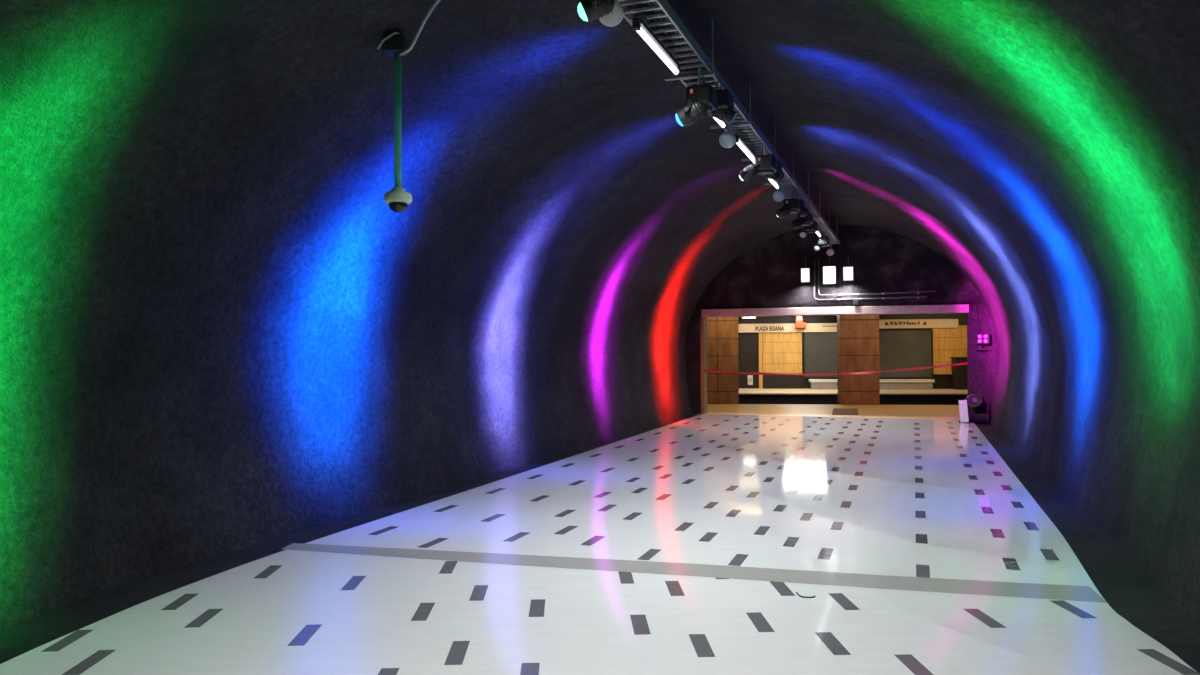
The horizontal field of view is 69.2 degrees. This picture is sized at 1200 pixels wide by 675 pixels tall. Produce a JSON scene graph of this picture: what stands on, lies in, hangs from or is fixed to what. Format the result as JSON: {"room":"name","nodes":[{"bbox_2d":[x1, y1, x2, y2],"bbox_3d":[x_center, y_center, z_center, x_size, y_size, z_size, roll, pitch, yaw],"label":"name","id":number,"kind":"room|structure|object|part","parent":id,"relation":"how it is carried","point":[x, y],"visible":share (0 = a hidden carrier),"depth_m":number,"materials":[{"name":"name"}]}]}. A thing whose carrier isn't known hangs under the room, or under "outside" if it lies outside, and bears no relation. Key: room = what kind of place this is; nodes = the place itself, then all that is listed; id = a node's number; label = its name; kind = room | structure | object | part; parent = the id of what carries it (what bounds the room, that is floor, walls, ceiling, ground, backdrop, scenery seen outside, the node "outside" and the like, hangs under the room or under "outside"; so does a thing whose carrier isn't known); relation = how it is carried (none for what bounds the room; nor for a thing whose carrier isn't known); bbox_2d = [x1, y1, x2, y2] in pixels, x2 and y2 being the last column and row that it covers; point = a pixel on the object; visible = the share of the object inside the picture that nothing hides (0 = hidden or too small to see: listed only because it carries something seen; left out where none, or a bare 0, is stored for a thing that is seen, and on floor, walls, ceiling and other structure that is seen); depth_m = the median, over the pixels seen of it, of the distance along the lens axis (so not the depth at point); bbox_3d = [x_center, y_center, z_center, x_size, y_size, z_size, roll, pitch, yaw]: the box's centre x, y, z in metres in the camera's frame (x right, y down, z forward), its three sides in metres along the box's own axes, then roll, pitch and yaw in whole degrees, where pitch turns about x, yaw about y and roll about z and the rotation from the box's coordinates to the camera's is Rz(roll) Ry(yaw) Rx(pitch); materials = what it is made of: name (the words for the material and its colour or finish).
{"room":"metro station","nodes":[
{"label":"metro station","id":0,"kind":"room"},
{"bbox_2d":[0,0,745,630],"bbox_3d":[-1.263,-0.156,7.081,3.849,3.789,26.601,0,0,12],"label":"wall","id":1,"kind":"structure","parent":0,"point":[220,332],"depth_m":6.94,"materials":[{"name":"black paint"}]},
{"bbox_2d":[0,415,696,663],"bbox_3d":[-1.685,1.683,7.150,2.832,0.035,26.561,0,0,11],"label":"trim","id":2,"kind":"structure","parent":1,"relation":"attached to","point":[17,640],"depth_m":6.20,"materials":[{"name":"concrete"}]},
{"bbox_2d":[700,317,707,413],"bbox_3d":[2.392,0.637,20.009,0.070,2.215,0.370,0,0,20],"label":"trim","id":3,"kind":"structure","parent":1,"relation":"attached to","point":[703,320],"depth_m":19.86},
{"bbox_2d":[0,404,1199,674],"bbox_3d":[3.257,2.248,8.316,20.306,1.201,30.486,0,0,11],"label":"floor","id":4,"kind":"structure","parent":0,"point":[687,546],"depth_m":5.89,"materials":[{"name":"white tile"}]},
{"bbox_2d":[832,408,857,414],"bbox_3d":[5.700,1.719,20.209,0.566,0.012,1.867,0,0,16],"label":"floor mat","id":5,"kind":"object","parent":4,"relation":"on","point":[836,411],"visible":1,"depth_m":20.13,"materials":[{"name":"brown rubber"}]},
{"bbox_2d":[958,400,970,422],"bbox_3d":[7.265,1.468,17.326,0.122,0.461,0.214,0,-1,-42],"label":"board","id":6,"kind":"object","parent":4,"relation":"on","point":[963,407],"visible":1,"depth_m":17.29,"materials":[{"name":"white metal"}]},
{"bbox_2d":[965,394,990,422],"bbox_3d":[7.601,1.418,17.521,0.486,0.560,0.432,0,0,20],"label":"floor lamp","id":7,"kind":"object","parent":4,"relation":"on","point":[977,403],"visible":0.81,"depth_m":17.39,"materials":[{"name":"black plastic"}]},
{"bbox_3d":[7.786,1.415,17.450,0.086,0.243,0.090,0,0,0],"label":"yoke arm","id":8,"kind":"part","parent":7,"relation":"part of","materials":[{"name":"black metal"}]},
{"bbox_2d":[967,304,996,412],"bbox_3d":[8.047,0.506,17.957,0.840,2.385,0.300,0,0,20],"label":"wall pier","id":9,"kind":"object","parent":4,"relation":"on","point":[982,364],"visible":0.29,"depth_m":17.88,"materials":[{"name":"purple paint"}]},
{"bbox_2d":[704,362,967,374],"bbox_3d":[4.975,0.676,18.871,5.541,0.298,0.020,0,0,20],"label":"barrier tape","id":10,"kind":"object","parent":9,"relation":"attached to","point":[963,363],"visible":1,"depth_m":18.83,"materials":[{"name":"red plastic"}]},
{"bbox_2d":[975,305,989,349],"bbox_3d":[7.823,-0.202,17.805,0.268,0.921,0.185,0,0,20],"label":"wall lamp","id":11,"kind":"object","parent":9,"relation":"attached to","point":[984,338],"visible":1,"depth_m":17.74,"materials":[{"name":"black plastic"}]},
{"bbox_2d":[262,0,940,250],"bbox_3d":[1.356,-2.281,6.625,6.126,0.546,26.070,0,0,11],"label":"ceiling","id":12,"kind":"structure","parent":0,"point":[849,86],"depth_m":8.07,"materials":[{"name":"black paint"}]},
{"bbox_2d":[377,0,440,212],"bbox_3d":[-1.000,-1.655,5.873,1.339,1.516,0.223,-1,-1,36],"label":"security camera","id":13,"kind":"object","parent":12,"relation":"hanging from","point":[394,44],"visible":1,"depth_m":6.18,"materials":[{"name":"beige plastic"}]},
{"bbox_2d":[617,0,839,244],"bbox_3d":[2.278,-2.279,11.207,0.396,0.530,16.004,0,0,20],"label":"cable tray","id":14,"kind":"object","parent":12,"relation":"hanging from","point":[663,21],"visible":0.56,"depth_m":6.80,"materials":[{"name":"metal"}]},
{"bbox_2d":[578,0,614,22],"bbox_3d":[-0.014,-1.877,4.491,0.240,0.410,0.452,0,0,7],"label":"stage light","id":15,"kind":"object","parent":14,"relation":"hanging from","point":[589,11],"visible":1,"depth_m":4.57,"materials":[{"name":"black plastic"}]},
{"bbox_3d":[-0.027,-1.757,4.525,0.044,0.044,0.030,0,0,4],"label":"knob","id":16,"kind":"part","parent":15,"relation":"part of","materials":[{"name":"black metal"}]},
{"bbox_2d":[599,0,623,26],"bbox_3d":[0.061,-1.961,5.115,0.157,0.248,0.123,0,0,0],"label":"round disc","id":17,"kind":"object","parent":14,"relation":"hanging from","point":[614,18],"visible":0.62,"depth_m":5.10,"materials":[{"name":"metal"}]},
{"bbox_2d":[632,15,680,75],"bbox_3d":[0.400,-2.006,5.949,0.050,0.140,1.050,0,0,20],"label":"tube light","id":18,"kind":"object","parent":14,"relation":"attached to","point":[639,25],"visible":1,"depth_m":5.84,"materials":[{"name":"white plastic"}]},
{"bbox_2d":[676,68,716,127],"bbox_3d":[0.734,-1.846,6.729,0.291,0.445,0.305,0,0,20],"label":"stage light","id":19,"kind":"object","parent":14,"relation":"hanging from","point":[701,100],"visible":1,"depth_m":6.65,"materials":[{"name":"black plastic"}]},
{"bbox_3d":[2.187,-2.074,11.238,0.016,0.078,16.000,0,0,20],"label":"rail","id":20,"kind":"part","parent":14,"relation":"part of","materials":[{"name":"metal"}]},
{"bbox_2d":[713,117,726,128],"bbox_3d":[0.961,-1.996,7.507,0.050,0.140,1.100,0,0,20],"label":"tube light","id":21,"kind":"object","parent":14,"relation":"attached to","point":[723,125],"visible":0.27,"depth_m":7.90,"materials":[{"name":"white plastic"}]},
{"bbox_2d":[709,81,735,123],"bbox_3d":[0.983,-1.901,7.065,0.230,0.331,0.244,0,0,20],"label":"stage light","id":22,"kind":"object","parent":14,"relation":"hanging from","point":[725,112],"visible":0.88,"depth_m":6.99,"materials":[{"name":"black plastic"}]},
{"bbox_2d":[719,122,735,147],"bbox_3d":[1.220,-1.942,8.333,0.157,0.248,0.123,0,0,0],"label":"round disc","id":23,"kind":"object","parent":14,"relation":"hanging from","point":[727,139],"visible":0.98,"depth_m":8.31,"materials":[{"name":"metal"}]},
{"bbox_3d":[1.221,-1.891,8.333,0.157,0.146,0.123,0,0,0],"label":"dish","id":24,"kind":"part","parent":23,"relation":"part of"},
{"bbox_2d":[735,131,755,164],"bbox_3d":[1.532,-1.987,9.092,0.050,0.140,1.170,0,0,20],"label":"tube light","id":25,"kind":"object","parent":14,"relation":"attached to","point":[750,153],"visible":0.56,"depth_m":8.94,"materials":[{"name":"white plastic"}]},
{"bbox_2d":[739,142,776,181],"bbox_3d":[1.675,-1.839,9.131,0.268,0.429,0.517,-1,-1,45],"label":"stage light","id":26,"kind":"object","parent":14,"relation":"hanging from","point":[765,164],"visible":1,"depth_m":9.09,"materials":[{"name":"black plastic"}]},
{"bbox_2d":[763,153,783,181],"bbox_3d":[1.944,-1.894,9.753,0.237,0.312,0.256,0,0,20],"label":"stage light","id":27,"kind":"object","parent":14,"relation":"hanging from","point":[778,175],"visible":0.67,"depth_m":9.66,"materials":[{"name":"black plastic"}]},
{"bbox_2d":[768,179,779,188],"bbox_3d":[2.098,-1.977,10.664,0.050,0.140,1.110,0,0,20],"label":"tube light","id":28,"kind":"object","parent":14,"relation":"attached to","point":[776,184],"visible":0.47,"depth_m":10.90,"materials":[{"name":"white plastic"}]},
{"bbox_2d":[773,184,784,201],"bbox_3d":[2.360,-1.923,11.495,0.157,0.248,0.123,0,0,0],"label":"round disc","id":29,"kind":"object","parent":14,"relation":"hanging from","point":[778,195],"visible":0.98,"depth_m":11.47,"materials":[{"name":"metal"}]},
{"bbox_3d":[2.360,-1.872,11.494,0.157,0.146,0.123,0,0,0],"label":"dish","id":30,"kind":"part","parent":29,"relation":"part of","materials":[{"name":"grey metal"}]},
{"bbox_2d":[776,189,799,218],"bbox_3d":[2.573,-1.822,11.862,0.236,0.431,0.532,-1,-1,30],"label":"stage light","id":31,"kind":"object","parent":14,"relation":"hanging from","point":[791,205],"visible":1,"depth_m":11.85,"materials":[{"name":"black plastic"}]},
{"bbox_2d":[793,194,808,216],"bbox_3d":[2.839,-1.877,12.382,0.278,0.316,0.244,0,0,20],"label":"stage light","id":32,"kind":"object","parent":14,"relation":"hanging from","point":[804,211],"visible":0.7,"depth_m":12.29,"materials":[{"name":"black plastic"}]},
{"bbox_2d":[791,205,812,228],"bbox_3d":[3.112,-1.842,13.336,0.242,0.373,0.502,-1,-1,34],"label":"stage light","id":33,"kind":"object","parent":14,"relation":"hanging from","point":[808,220],"visible":0.98,"depth_m":13.29,"materials":[{"name":"black plastic"}]},
{"bbox_2d":[798,221,816,237],"bbox_3d":[3.414,-1.831,14.354,0.318,0.383,0.244,0,0,20],"label":"stage light","id":34,"kind":"object","parent":14,"relation":"hanging from","point":[812,228],"visible":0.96,"depth_m":14.26,"materials":[{"name":"black plastic"}]},
{"bbox_2d":[812,231,828,250],"bbox_3d":[4.157,-1.818,16.415,0.318,0.383,0.244,0,0,20],"label":"stage light","id":35,"kind":"object","parent":14,"relation":"hanging from","point":[823,241],"visible":0.99,"depth_m":16.31,"materials":[{"name":"black plastic"}]},
{"bbox_2d":[827,244,833,255],"bbox_3d":[4.936,-1.881,18.646,0.157,0.248,0.123,0,0,0],"label":"round disc","id":36,"kind":"object","parent":14,"relation":"hanging from","point":[830,252],"visible":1,"depth_m":18.62,"materials":[{"name":"metal"}]},
{"bbox_3d":[4.936,-1.830,18.646,0.157,0.146,0.123,0,0,0],"label":"dish","id":37,"kind":"part","parent":36,"relation":"part of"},
{"bbox_2d":[801,257,810,282],"bbox_3d":[4.487,-1.474,18.972,0.199,0.562,0.225,0,0,20],"label":"light panel","id":38,"kind":"object","parent":12,"relation":"hanging from","point":[805,272],"visible":1,"depth_m":18.87,"materials":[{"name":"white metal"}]},
{"bbox_3d":[4.454,-1.353,18.880,0.175,0.295,0.030,0,0,20],"label":"light panel","id":39,"kind":"part","parent":38,"relation":"part of","materials":[{"name":"white plastic"}]},
{"bbox_2d":[823,256,836,284],"bbox_3d":[4.964,-1.512,18.801,0.284,0.732,0.225,0,0,20],"label":"light panel","id":40,"kind":"object","parent":12,"relation":"hanging from","point":[829,272],"visible":1,"depth_m":18.70,"materials":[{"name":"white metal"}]},
{"bbox_3d":[4.932,-1.344,18.707,0.260,0.370,0.030,0,0,20],"label":"light panel","id":41,"kind":"part","parent":40,"relation":"part of","materials":[{"name":"white plastic"}]},
{"bbox_2d":[843,255,853,280],"bbox_3d":[5.331,-1.485,18.668,0.224,0.552,0.225,0,0,20],"label":"light panel","id":42,"kind":"object","parent":12,"relation":"hanging from","point":[848,271],"visible":1,"depth_m":18.57,"materials":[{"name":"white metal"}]},
{"bbox_3d":[5.299,-1.364,18.575,0.200,0.285,0.030,0,0,20],"label":"light panel","id":43,"kind":"part","parent":42,"relation":"part of","materials":[{"name":"white plastic"}]},
{"bbox_3d":[5.319,-1.364,18.632,0.224,0.309,0.100,0,0,20],"label":"casing","id":44,"kind":"part","parent":42,"relation":"part of","materials":[{"name":"white plastic"}]},
{"bbox_2d":[707,317,738,403],"bbox_3d":[3.271,0.376,23.330,0.866,2.780,0.598,0,0,8],"label":"stone pillar","id":45,"kind":"structure","parent":0,"point":[722,332],"depth_m":23.03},
{"bbox_2d":[701,304,968,316],"bbox_3d":[5.012,-0.577,19.030,5.620,0.170,0.390,0,0,20],"label":"lintel beam","id":46,"kind":"structure","parent":0,"point":[958,308],"depth_m":18.79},
{"bbox_2d":[694,225,984,309],"bbox_3d":[5.059,-1.577,19.025,6.766,1.959,0.300,0,0,20],"label":"wall","id":47,"kind":"structure","parent":0,"point":[768,274],"depth_m":18.84,"materials":[{"name":"black paint"}]},
{"bbox_2d":[685,309,700,413],"bbox_3d":[2.135,0.554,20.108,0.480,2.385,0.360,0,0,20],"label":"wall pier","id":48,"kind":"structure","parent":47,"relation":"attached to","point":[693,340],"depth_m":19.91,"materials":[{"name":"black paint"}]},
{"bbox_2d":[814,261,925,300],"bbox_3d":[5.747,-1.235,18.597,2.295,0.859,0.095,0,0,20],"label":"conduit pipe","id":49,"kind":"object","parent":47,"relation":"attached to","point":[917,297],"visible":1,"depth_m":18.64,"materials":[{"name":"metal"}]},
{"bbox_2d":[818,259,935,295],"bbox_3d":[5.878,-1.311,18.550,2.395,0.809,0.095,0,0,20],"label":"conduit pipe","id":50,"kind":"object","parent":47,"relation":"attached to","point":[917,292],"visible":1,"depth_m":18.57,"materials":[{"name":"metal"}]},
{"bbox_2d":[738,313,966,388],"bbox_3d":[7.929,0.350,30.735,26.000,2.900,0.180,0,0,8],"label":"wall","id":51,"kind":"structure","parent":0,"point":[748,356],"depth_m":30.80,"materials":[{"name":"grey paint"}]},
{"bbox_2d":[748,375,752,384],"bbox_3d":[5.341,1.515,30.934,0.180,0.340,0.045,0,0,8],"label":"notice","id":52,"kind":"object","parent":51,"relation":"attached to","point":[750,377],"visible":1,"depth_m":30.92,"materials":[{"name":"white paper"}]},
{"bbox_2d":[758,332,762,388],"bbox_3d":[5.697,0.803,30.875,0.130,2.020,0.080,0,0,8],"label":"wall strip","id":53,"kind":"object","parent":51,"relation":"attached to","point":[759,333],"visible":1,"depth_m":30.84,"materials":[{"name":"brown wood"}]},
{"bbox_2d":[762,332,801,372],"bbox_3d":[6.452,0.548,30.797,1.370,1.520,0.060,0,0,8],"label":"wood panel","id":54,"kind":"object","parent":51,"relation":"attached to","point":[782,351],"visible":0.88,"depth_m":30.77,"materials":[{"name":"wood"}]},
{"bbox_2d":[763,375,803,388],"bbox_3d":[6.475,1.563,30.777,1.410,0.490,0.060,0,0,8],"label":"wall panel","id":55,"kind":"structure","parent":51,"relation":"attached to","point":[769,381],"depth_m":30.75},
{"bbox_2d":[738,323,836,332],"bbox_3d":[7.044,-0.341,30.668,4.330,0.310,0.154,0,0,8],"label":"station sign","id":56,"kind":"object","parent":51,"relation":"attached to","point":[789,327],"visible":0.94,"depth_m":30.67,"materials":[{"name":"beige plastic"}]},
{"bbox_2d":[795,316,805,327],"bbox_3d":[7.020,-0.593,30.459,0.360,0.530,0.260,0,0,8],"label":"beacon","id":57,"kind":"object","parent":56,"relation":"attached to","point":[799,323],"visible":0.77,"depth_m":30.34,"materials":[{"name":"orange plastic"}]},
{"bbox_2d":[803,332,837,377],"bbox_3d":[8.232,0.597,30.537,2.129,1.680,0.090,0,0,8],"label":"board","id":58,"kind":"object","parent":51,"relation":"attached to","point":[820,355],"visible":0.51,"depth_m":30.59,"materials":[{"name":"grey"}]},
{"bbox_2d":[879,330,932,377],"bbox_3d":[10.462,0.583,30.244,2.129,1.680,0.090,0,0,8],"label":"board","id":59,"kind":"object","parent":51,"relation":"attached to","point":[897,349],"visible":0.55,"depth_m":30.21,"materials":[{"name":"grey"}]},
{"bbox_2d":[879,319,957,328],"bbox_3d":[10.933,-0.475,30.159,2.820,0.310,0.150,0,0,8],"label":"station sign","id":60,"kind":"object","parent":51,"relation":"attached to","point":[891,323],"visible":0.9,"depth_m":30.08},
{"bbox_2d":[932,325,966,373],"bbox_3d":[12.680,0.419,29.978,2.380,1.700,0.060,0,0,8],"label":"wood panel","id":61,"kind":"object","parent":51,"relation":"attached to","point":[948,343],"visible":0.3,"depth_m":30.04,"materials":[{"name":"wood"}]},
{"bbox_2d":[738,388,967,394],"bbox_3d":[7.753,1.810,29.327,26.000,0.040,3.200,0,0,8],"label":"floor","id":62,"kind":"structure","parent":0,"point":[741,390],"depth_m":28.47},
{"bbox_2d":[809,379,836,388],"bbox_3d":[8.261,1.624,30.244,1.930,0.340,0.450,0,0,8],"label":"bench","id":63,"kind":"object","parent":62,"relation":"on","point":[814,383],"visible":0.48,"depth_m":30.13,"materials":[{"name":"beige stone"}]},
{"bbox_3d":[8.260,1.504,30.245,1.930,0.100,0.450,0,0,8],"label":"seat","id":64,"kind":"part","parent":63,"relation":"part of","materials":[{"name":"white stone"}]},
{"bbox_2d":[880,379,934,389],"bbox_3d":[10.446,1.611,29.956,1.980,0.340,0.450,0,0,8],"label":"bench","id":65,"kind":"object","parent":62,"relation":"on","point":[918,384],"visible":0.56,"depth_m":29.76,"materials":[{"name":"beige stone"}]},
{"bbox_3d":[10.445,1.491,29.957,1.980,0.100,0.450,0,0,8],"label":"seat","id":66,"kind":"part","parent":65,"relation":"part of","materials":[{"name":"beige stone"}]},
{"bbox_2d":[951,357,967,389],"bbox_3d":[12.861,1.216,29.671,1.610,1.100,0.470,0,0,8],"label":"base cabinet","id":67,"kind":"object","parent":62,"relation":"on","point":[959,373],"visible":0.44,"depth_m":29.55,"materials":[{"name":"brown wood"}]},
{"bbox_2d":[739,394,967,404],"bbox_3d":[7.760,2.460,29.351,26.000,1.260,3.140,0,0,8],"label":"platform base","id":68,"kind":"object","parent":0,"point":[743,398],"depth_m":27.82,"materials":[{"name":"black"}]},
{"bbox_2d":[837,314,879,404],"bbox_3d":[6.780,0.354,22.866,0.987,2.780,0.600,0,0,8],"label":"stone pillar","id":69,"kind":"structure","parent":0,"point":[857,335],"depth_m":22.58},
{"bbox_2d":[921,0,1199,627],"bbox_3d":[4.083,-0.190,6.197,3.594,3.790,24.710,0,0,11],"label":"wall","id":70,"kind":"structure","parent":0,"point":[1064,168],"depth_m":6.49,"materials":[{"name":"black paint"}]},
{"bbox_2d":[974,422,1199,672],"bbox_3d":[4.512,1.642,6.115,2.510,0.035,24.390,0,0,11],"label":"trim","id":71,"kind":"structure","parent":70,"relation":"attached to","point":[1128,588],"depth_m":6.27,"materials":[{"name":"concrete"}]}
]}

